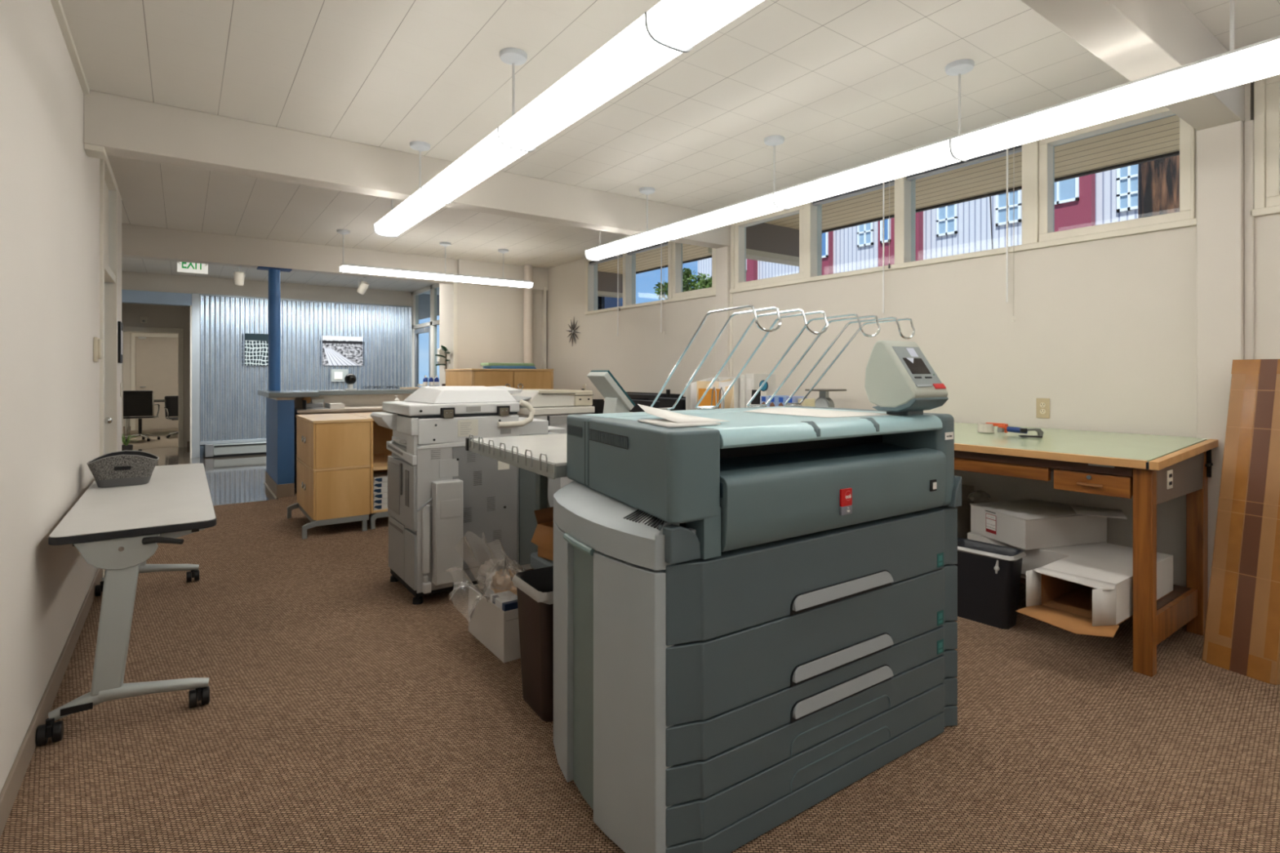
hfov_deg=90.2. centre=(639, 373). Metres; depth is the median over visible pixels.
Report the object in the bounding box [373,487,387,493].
paper ream
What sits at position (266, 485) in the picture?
trim
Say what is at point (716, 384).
folder
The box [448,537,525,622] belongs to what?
plastic bag
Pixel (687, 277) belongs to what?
tree
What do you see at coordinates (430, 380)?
bottle
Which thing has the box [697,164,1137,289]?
apartment building
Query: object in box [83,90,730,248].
beam
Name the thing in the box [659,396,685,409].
tray
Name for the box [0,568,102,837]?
baseboard
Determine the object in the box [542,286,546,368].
trim
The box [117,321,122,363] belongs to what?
picture
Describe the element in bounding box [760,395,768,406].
product box
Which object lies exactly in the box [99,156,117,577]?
door
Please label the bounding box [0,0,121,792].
wall
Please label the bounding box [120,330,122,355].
print
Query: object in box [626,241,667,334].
window blind
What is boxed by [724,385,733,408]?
folder
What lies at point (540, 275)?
trim
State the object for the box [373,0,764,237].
pendant light
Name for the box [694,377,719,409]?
folder
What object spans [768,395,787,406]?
product box
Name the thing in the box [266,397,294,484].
wall
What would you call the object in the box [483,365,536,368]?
stack
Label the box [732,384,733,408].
folder
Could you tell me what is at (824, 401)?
scale
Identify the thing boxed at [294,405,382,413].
countertop
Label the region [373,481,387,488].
paper ream
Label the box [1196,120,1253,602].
column
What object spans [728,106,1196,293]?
window
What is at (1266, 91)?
window
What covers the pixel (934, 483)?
switch
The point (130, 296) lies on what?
trim
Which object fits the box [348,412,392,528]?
base cabinet
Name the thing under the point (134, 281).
wall
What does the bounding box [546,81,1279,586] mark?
wall
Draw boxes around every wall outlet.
[581,383,586,390]
[1035,398,1049,418]
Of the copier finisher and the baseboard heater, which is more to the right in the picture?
the copier finisher
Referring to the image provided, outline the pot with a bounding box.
[121,444,133,450]
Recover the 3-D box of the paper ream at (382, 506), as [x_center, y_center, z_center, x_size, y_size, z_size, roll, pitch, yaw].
[-2.279,1.151,5.654,0.220,0.045,0.276,0,0,-36]
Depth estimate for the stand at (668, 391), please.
6.52 m
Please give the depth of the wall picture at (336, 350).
11.29 m
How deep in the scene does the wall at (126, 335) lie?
14.91 m
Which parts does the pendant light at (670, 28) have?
stem, stem, stem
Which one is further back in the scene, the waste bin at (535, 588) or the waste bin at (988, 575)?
the waste bin at (988, 575)
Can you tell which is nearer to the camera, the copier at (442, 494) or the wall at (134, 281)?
the copier at (442, 494)
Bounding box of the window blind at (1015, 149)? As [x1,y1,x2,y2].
[906,144,1022,321]
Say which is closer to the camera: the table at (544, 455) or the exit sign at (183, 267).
the table at (544, 455)
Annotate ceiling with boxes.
[60,0,1279,294]
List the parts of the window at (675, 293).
sash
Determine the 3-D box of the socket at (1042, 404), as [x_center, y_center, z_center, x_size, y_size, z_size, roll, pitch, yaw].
[2.510,0.195,3.974,0.002,0.031,0.032,0,0,-36]
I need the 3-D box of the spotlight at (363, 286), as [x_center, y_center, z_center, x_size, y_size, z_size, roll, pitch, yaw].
[-4.320,-1.377,9.948,0.191,0.276,0.130,0,0,23]
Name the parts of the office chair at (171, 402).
frame, backrest, seat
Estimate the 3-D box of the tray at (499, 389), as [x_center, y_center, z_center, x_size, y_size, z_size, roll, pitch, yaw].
[-0.933,0.112,4.276,0.187,0.054,0.364,0,0,-36]
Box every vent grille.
[567,424,582,437]
[589,428,628,449]
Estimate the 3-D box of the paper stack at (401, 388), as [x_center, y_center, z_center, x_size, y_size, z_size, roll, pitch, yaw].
[-2.997,0.191,8.447,0.300,0.021,0.220,0,0,-36]
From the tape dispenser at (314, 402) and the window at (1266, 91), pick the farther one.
the tape dispenser at (314, 402)
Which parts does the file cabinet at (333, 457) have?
drawer, drawer, panel, panel, frame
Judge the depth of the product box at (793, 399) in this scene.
4.71 m
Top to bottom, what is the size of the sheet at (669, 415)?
0.040 m
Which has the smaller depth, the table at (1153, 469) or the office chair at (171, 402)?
the table at (1153, 469)
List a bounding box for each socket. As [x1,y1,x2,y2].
[1040,402,1045,407]
[1040,408,1045,413]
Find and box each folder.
[690,376,716,409]
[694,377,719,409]
[696,381,719,406]
[706,378,731,388]
[711,380,733,388]
[712,381,719,408]
[718,382,731,408]
[720,385,729,408]
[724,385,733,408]
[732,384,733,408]
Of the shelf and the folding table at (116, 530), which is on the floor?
the folding table at (116, 530)
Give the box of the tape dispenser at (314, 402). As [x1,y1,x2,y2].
[302,396,324,408]
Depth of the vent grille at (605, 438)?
2.01 m
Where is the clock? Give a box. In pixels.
[567,316,579,344]
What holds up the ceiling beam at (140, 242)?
attached to the wall at (490, 319)
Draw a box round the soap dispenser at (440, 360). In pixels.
[436,348,445,364]
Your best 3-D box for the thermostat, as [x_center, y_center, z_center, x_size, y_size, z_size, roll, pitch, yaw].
[-3.295,-0.145,3.876,0.033,0.150,0.100,0,0,-36]
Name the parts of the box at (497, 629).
carton strip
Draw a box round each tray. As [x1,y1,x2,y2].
[302,400,329,409]
[391,435,406,445]
[487,386,522,394]
[512,395,531,402]
[530,551,553,569]
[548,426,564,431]
[626,391,683,399]
[629,398,684,412]
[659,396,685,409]
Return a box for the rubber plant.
[435,345,450,386]
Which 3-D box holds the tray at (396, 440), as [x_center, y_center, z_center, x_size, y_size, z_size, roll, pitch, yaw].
[-1.432,0.417,4.016,0.220,0.035,0.325,0,0,-36]
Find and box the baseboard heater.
[204,441,266,457]
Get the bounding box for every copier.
[370,383,535,604]
[511,389,594,488]
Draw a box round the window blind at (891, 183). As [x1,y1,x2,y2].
[812,179,894,313]
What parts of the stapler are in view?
arm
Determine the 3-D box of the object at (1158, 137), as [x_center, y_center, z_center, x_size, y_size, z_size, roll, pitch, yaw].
[1.964,-1.657,6.271,1.496,0.025,17.100,0,0,-36]
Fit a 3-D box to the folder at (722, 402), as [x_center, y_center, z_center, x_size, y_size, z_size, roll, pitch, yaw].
[0.812,0.201,5.519,0.305,0.342,0.024,0,0,-36]
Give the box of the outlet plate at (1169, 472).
[1166,469,1173,488]
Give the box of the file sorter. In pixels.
[685,377,739,409]
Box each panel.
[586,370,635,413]
[1201,359,1279,684]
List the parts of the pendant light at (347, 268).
stem, stem, stem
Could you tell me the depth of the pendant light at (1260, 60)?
3.00 m
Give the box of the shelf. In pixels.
[1020,573,1191,610]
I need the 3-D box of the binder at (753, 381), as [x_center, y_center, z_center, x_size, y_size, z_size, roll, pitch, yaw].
[0.999,0.189,5.277,0.263,0.380,0.090,0,0,-36]
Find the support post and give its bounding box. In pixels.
[256,266,292,391]
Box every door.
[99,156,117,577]
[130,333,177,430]
[413,327,430,386]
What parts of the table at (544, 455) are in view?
rail, leg, rail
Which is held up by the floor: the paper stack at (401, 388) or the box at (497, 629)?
the box at (497, 629)
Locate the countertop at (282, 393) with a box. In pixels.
[257,388,417,397]
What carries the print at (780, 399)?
on the product box at (781, 401)
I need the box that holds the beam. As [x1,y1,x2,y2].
[1020,0,1244,130]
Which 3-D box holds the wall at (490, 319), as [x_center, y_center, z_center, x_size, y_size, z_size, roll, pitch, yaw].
[-2.866,-0.106,8.701,3.510,2.873,0.640,0,0,-36]
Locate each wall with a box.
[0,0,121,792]
[121,271,418,386]
[121,302,190,447]
[123,332,177,430]
[200,295,411,441]
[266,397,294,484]
[294,259,542,414]
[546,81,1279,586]
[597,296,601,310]
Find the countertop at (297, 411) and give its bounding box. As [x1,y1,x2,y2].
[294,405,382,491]
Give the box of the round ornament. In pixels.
[344,373,356,390]
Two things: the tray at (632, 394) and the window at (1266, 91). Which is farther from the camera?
the tray at (632, 394)
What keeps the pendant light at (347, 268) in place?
hanging from the ceiling
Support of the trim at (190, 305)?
attached to the wall at (134, 281)
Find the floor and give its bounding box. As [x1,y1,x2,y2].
[0,428,1279,852]
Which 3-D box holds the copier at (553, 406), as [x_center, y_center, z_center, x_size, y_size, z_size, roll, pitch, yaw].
[-0.912,0.738,5.894,0.790,1.185,0.640,0,0,-36]
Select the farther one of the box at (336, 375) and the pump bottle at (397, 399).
the box at (336, 375)
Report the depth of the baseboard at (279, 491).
6.90 m
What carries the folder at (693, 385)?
in the file sorter
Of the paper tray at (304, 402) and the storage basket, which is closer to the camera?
the storage basket
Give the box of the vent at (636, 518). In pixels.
[622,509,666,528]
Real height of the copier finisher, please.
1.020 m
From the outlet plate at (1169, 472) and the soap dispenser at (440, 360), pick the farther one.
the soap dispenser at (440, 360)
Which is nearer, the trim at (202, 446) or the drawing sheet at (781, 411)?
the drawing sheet at (781, 411)
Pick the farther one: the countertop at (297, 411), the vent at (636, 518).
the countertop at (297, 411)
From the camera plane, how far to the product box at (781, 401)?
4.79 m
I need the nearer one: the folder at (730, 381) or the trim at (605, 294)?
the folder at (730, 381)
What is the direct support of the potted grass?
on the floor
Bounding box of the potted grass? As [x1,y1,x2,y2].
[121,434,138,450]
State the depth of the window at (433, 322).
11.13 m
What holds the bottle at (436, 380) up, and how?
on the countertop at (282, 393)
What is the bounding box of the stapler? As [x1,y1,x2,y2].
[1018,427,1043,437]
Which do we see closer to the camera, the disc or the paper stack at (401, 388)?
the disc
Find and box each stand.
[666,389,670,397]
[711,386,724,408]
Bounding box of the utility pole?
[1137,155,1179,218]
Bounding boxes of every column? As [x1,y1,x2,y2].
[523,265,532,366]
[601,296,622,309]
[715,246,730,377]
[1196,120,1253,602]
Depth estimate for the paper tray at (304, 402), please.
7.22 m
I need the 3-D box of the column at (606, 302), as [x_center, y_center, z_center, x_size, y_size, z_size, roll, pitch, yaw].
[-0.578,-0.645,11.525,0.400,4.450,0.400,0,0,-36]
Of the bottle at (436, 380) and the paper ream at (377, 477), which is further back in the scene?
the bottle at (436, 380)
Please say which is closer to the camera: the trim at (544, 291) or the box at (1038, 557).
the box at (1038, 557)
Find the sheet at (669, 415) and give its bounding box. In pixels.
[637,404,728,422]
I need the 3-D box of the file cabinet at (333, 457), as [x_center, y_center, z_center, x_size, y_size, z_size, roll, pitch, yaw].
[-2.770,0.856,5.644,0.516,0.948,0.947,0,0,-36]
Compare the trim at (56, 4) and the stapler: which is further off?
the stapler
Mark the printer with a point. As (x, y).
(755, 614)
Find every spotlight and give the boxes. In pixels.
[232,266,245,285]
[356,276,368,294]
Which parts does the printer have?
door, door, lid, cap leg, lid, drawer, drawer, drawer, drawer, drawer, panel, handle, handle, handle, model plate, control panel, maker plate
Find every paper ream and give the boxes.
[373,471,387,482]
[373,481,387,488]
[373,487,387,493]
[373,492,387,499]
[373,497,387,504]
[373,502,387,510]
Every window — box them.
[411,283,439,386]
[584,241,715,315]
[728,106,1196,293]
[1250,74,1279,217]
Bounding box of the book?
[751,390,760,404]
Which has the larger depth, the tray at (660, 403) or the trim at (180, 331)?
the trim at (180, 331)
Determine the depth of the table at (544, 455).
2.98 m
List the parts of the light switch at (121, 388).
plate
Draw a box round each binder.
[739,374,746,408]
[746,373,775,407]
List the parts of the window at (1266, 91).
sash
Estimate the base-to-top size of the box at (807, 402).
0.194 m
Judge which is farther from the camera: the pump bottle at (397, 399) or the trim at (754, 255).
the pump bottle at (397, 399)
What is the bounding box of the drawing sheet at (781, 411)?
[744,407,894,417]
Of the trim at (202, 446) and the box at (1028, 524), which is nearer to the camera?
the box at (1028, 524)
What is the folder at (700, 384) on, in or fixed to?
in the file sorter
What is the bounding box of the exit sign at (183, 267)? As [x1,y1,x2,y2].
[177,262,208,274]
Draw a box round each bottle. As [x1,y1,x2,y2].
[394,395,399,401]
[422,375,427,386]
[428,375,433,386]
[434,375,439,386]
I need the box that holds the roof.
[418,293,439,319]
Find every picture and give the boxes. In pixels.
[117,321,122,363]
[244,333,268,365]
[322,335,362,365]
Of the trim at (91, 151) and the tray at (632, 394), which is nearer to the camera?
the trim at (91, 151)
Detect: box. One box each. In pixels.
[330,368,348,382]
[468,581,520,662]
[530,506,553,560]
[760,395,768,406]
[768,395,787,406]
[777,396,786,406]
[786,395,807,403]
[798,398,814,406]
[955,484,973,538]
[967,531,1106,574]
[969,498,1127,550]
[1015,542,1173,637]
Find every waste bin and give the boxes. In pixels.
[511,565,553,721]
[953,537,1026,629]
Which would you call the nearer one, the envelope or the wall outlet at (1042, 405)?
the wall outlet at (1042, 405)
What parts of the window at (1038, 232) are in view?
sash, sash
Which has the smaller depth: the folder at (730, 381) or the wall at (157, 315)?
the folder at (730, 381)
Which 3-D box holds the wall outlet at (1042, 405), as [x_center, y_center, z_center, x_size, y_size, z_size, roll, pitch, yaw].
[2.512,0.215,3.975,0.010,0.124,0.076,0,0,-36]
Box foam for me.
[489,568,517,595]
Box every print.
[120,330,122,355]
[761,396,765,401]
[778,397,782,402]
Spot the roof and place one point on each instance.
(424, 299)
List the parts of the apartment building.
pane, pane, pane, pane, pane, pane, pane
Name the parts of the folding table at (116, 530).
caster stem, caster stem, leg, leg, release lever, support rail, caster stem, caster stem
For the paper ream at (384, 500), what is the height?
0.045 m
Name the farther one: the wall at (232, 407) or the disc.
the wall at (232, 407)
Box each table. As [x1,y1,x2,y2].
[35,462,216,746]
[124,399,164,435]
[465,433,567,569]
[954,422,1217,676]
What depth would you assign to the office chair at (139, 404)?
12.48 m
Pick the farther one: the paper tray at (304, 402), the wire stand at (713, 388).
the paper tray at (304, 402)
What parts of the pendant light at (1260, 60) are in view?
stem, stem, stem, stem, stem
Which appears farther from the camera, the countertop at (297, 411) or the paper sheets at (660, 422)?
the countertop at (297, 411)
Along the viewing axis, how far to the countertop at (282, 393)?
7.62 m
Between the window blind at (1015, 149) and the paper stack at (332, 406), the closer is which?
the window blind at (1015, 149)
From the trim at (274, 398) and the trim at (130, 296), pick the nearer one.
the trim at (274, 398)
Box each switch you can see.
[120,382,122,396]
[933,482,936,489]
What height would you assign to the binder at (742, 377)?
0.370 m
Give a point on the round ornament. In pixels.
(350, 379)
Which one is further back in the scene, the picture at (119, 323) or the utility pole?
the utility pole
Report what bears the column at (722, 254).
on the floor
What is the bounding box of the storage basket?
[87,450,159,487]
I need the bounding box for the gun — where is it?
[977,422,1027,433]
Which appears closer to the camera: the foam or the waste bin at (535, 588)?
the waste bin at (535, 588)
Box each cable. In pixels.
[967,490,990,500]
[989,196,992,248]
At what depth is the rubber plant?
8.69 m
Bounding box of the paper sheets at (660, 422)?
[637,418,720,427]
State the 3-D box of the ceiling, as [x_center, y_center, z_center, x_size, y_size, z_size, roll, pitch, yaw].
[-1.094,-1.573,4.354,5.700,0.060,16.550,0,0,-36]
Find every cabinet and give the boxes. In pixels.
[286,413,370,539]
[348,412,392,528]
[444,368,553,389]
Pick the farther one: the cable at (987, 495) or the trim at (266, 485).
the trim at (266, 485)
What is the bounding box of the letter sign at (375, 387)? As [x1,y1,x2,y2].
[363,386,399,389]
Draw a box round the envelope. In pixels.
[698,388,720,408]
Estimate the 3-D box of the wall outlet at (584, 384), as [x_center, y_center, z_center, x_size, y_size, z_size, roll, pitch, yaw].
[-0.749,0.176,8.513,0.054,0.076,0.065,0,0,0]
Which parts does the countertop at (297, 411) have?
panel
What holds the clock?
attached to the wall at (1104, 331)
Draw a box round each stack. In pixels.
[329,403,344,408]
[400,386,420,389]
[480,362,535,366]
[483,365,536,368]
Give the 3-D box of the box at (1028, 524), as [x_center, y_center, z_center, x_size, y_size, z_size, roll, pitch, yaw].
[2.318,0.836,3.569,0.622,0.202,0.566,0,0,-11]
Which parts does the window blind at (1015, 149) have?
pull cord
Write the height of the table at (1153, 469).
0.995 m
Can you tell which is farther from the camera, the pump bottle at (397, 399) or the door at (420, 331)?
the door at (420, 331)
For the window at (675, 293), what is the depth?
7.26 m
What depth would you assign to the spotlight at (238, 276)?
8.95 m
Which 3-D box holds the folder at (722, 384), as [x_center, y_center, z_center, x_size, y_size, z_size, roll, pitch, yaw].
[0.785,0.221,5.556,0.305,0.303,0.031,0,0,-36]
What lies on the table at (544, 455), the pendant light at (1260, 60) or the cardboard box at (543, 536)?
the cardboard box at (543, 536)
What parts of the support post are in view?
plate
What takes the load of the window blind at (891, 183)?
attached to the window at (1038, 232)
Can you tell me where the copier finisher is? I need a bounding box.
[517,417,564,569]
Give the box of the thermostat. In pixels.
[93,337,102,362]
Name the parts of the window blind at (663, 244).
pull cord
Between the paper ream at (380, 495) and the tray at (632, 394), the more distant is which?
the tray at (632, 394)
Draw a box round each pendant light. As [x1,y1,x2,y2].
[336,229,533,288]
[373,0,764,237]
[584,0,1279,261]
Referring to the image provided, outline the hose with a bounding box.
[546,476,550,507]
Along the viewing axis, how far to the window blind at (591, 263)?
7.81 m
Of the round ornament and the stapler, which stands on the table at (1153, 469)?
the stapler
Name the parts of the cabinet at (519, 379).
door, panel, door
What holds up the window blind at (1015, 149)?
attached to the window at (1038, 232)
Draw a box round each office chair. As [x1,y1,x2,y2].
[123,390,160,442]
[164,395,177,438]
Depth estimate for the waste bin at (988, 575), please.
3.38 m
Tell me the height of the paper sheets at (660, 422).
0.006 m
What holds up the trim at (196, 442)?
attached to the wall at (134, 281)
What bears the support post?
on the countertop at (282, 393)
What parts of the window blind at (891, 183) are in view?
pull cord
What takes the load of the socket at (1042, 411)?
attached to the wall outlet at (1042, 405)
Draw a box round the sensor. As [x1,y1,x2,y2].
[140,316,147,323]
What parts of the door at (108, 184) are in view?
transom panel, knob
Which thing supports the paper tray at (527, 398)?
on the copier at (553, 406)
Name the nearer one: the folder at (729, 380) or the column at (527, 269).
the folder at (729, 380)
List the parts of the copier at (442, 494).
control panel, inset panel, drawer pull, door, door handle, door, door, release rod, panel, plate, hinge plate, scanner lid, panel, panel, rating plate, hinge plate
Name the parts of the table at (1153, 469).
tool drawer, tool drawer, rail, drawer pull, drawer, latch plate, leg, leg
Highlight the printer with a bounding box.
[553,304,961,852]
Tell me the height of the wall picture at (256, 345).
0.525 m
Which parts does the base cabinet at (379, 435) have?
panel, panel, frame, shelf, shelf, panel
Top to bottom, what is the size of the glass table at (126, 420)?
0.755 m
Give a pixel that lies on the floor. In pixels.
(344, 713)
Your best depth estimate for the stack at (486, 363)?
7.89 m
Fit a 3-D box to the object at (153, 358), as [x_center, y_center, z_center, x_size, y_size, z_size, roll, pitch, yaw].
[-11.481,0.190,15.208,1.040,2.280,0.100,0,0,-36]
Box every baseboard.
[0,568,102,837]
[265,471,294,497]
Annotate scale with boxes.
[804,388,846,407]
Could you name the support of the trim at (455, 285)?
attached to the wall at (490, 319)
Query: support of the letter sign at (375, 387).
on the countertop at (282, 393)
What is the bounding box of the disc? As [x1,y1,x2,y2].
[759,380,768,395]
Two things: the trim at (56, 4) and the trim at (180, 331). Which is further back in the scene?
the trim at (180, 331)
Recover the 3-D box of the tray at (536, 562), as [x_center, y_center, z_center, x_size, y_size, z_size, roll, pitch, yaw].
[-0.113,0.950,3.258,0.770,0.080,0.465,0,0,-32]
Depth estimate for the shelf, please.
3.16 m
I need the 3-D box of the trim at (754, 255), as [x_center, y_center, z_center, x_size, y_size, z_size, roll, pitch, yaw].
[1.371,-1.300,7.071,1.466,0.060,0.190,0,0,-36]
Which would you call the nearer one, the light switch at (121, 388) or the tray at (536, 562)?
the tray at (536, 562)
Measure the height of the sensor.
0.100 m
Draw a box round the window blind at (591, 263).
[589,253,622,336]
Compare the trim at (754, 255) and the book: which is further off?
the trim at (754, 255)
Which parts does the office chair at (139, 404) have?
backrest, seat, frame, armrest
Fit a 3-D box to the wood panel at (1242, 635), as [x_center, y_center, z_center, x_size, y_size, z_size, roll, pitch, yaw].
[2.839,0.642,2.925,0.416,1.420,0.264,0,0,-26]
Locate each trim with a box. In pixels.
[50,0,89,95]
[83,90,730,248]
[84,143,106,159]
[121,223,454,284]
[121,289,191,306]
[121,326,183,447]
[190,305,191,457]
[191,293,412,457]
[200,441,266,457]
[263,482,276,497]
[265,396,295,399]
[453,283,457,368]
[457,258,548,290]
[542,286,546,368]
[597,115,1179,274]
[597,271,622,293]
[597,290,622,297]
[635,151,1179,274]
[708,247,799,266]
[729,293,732,377]
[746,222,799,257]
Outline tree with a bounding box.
[653,267,711,299]

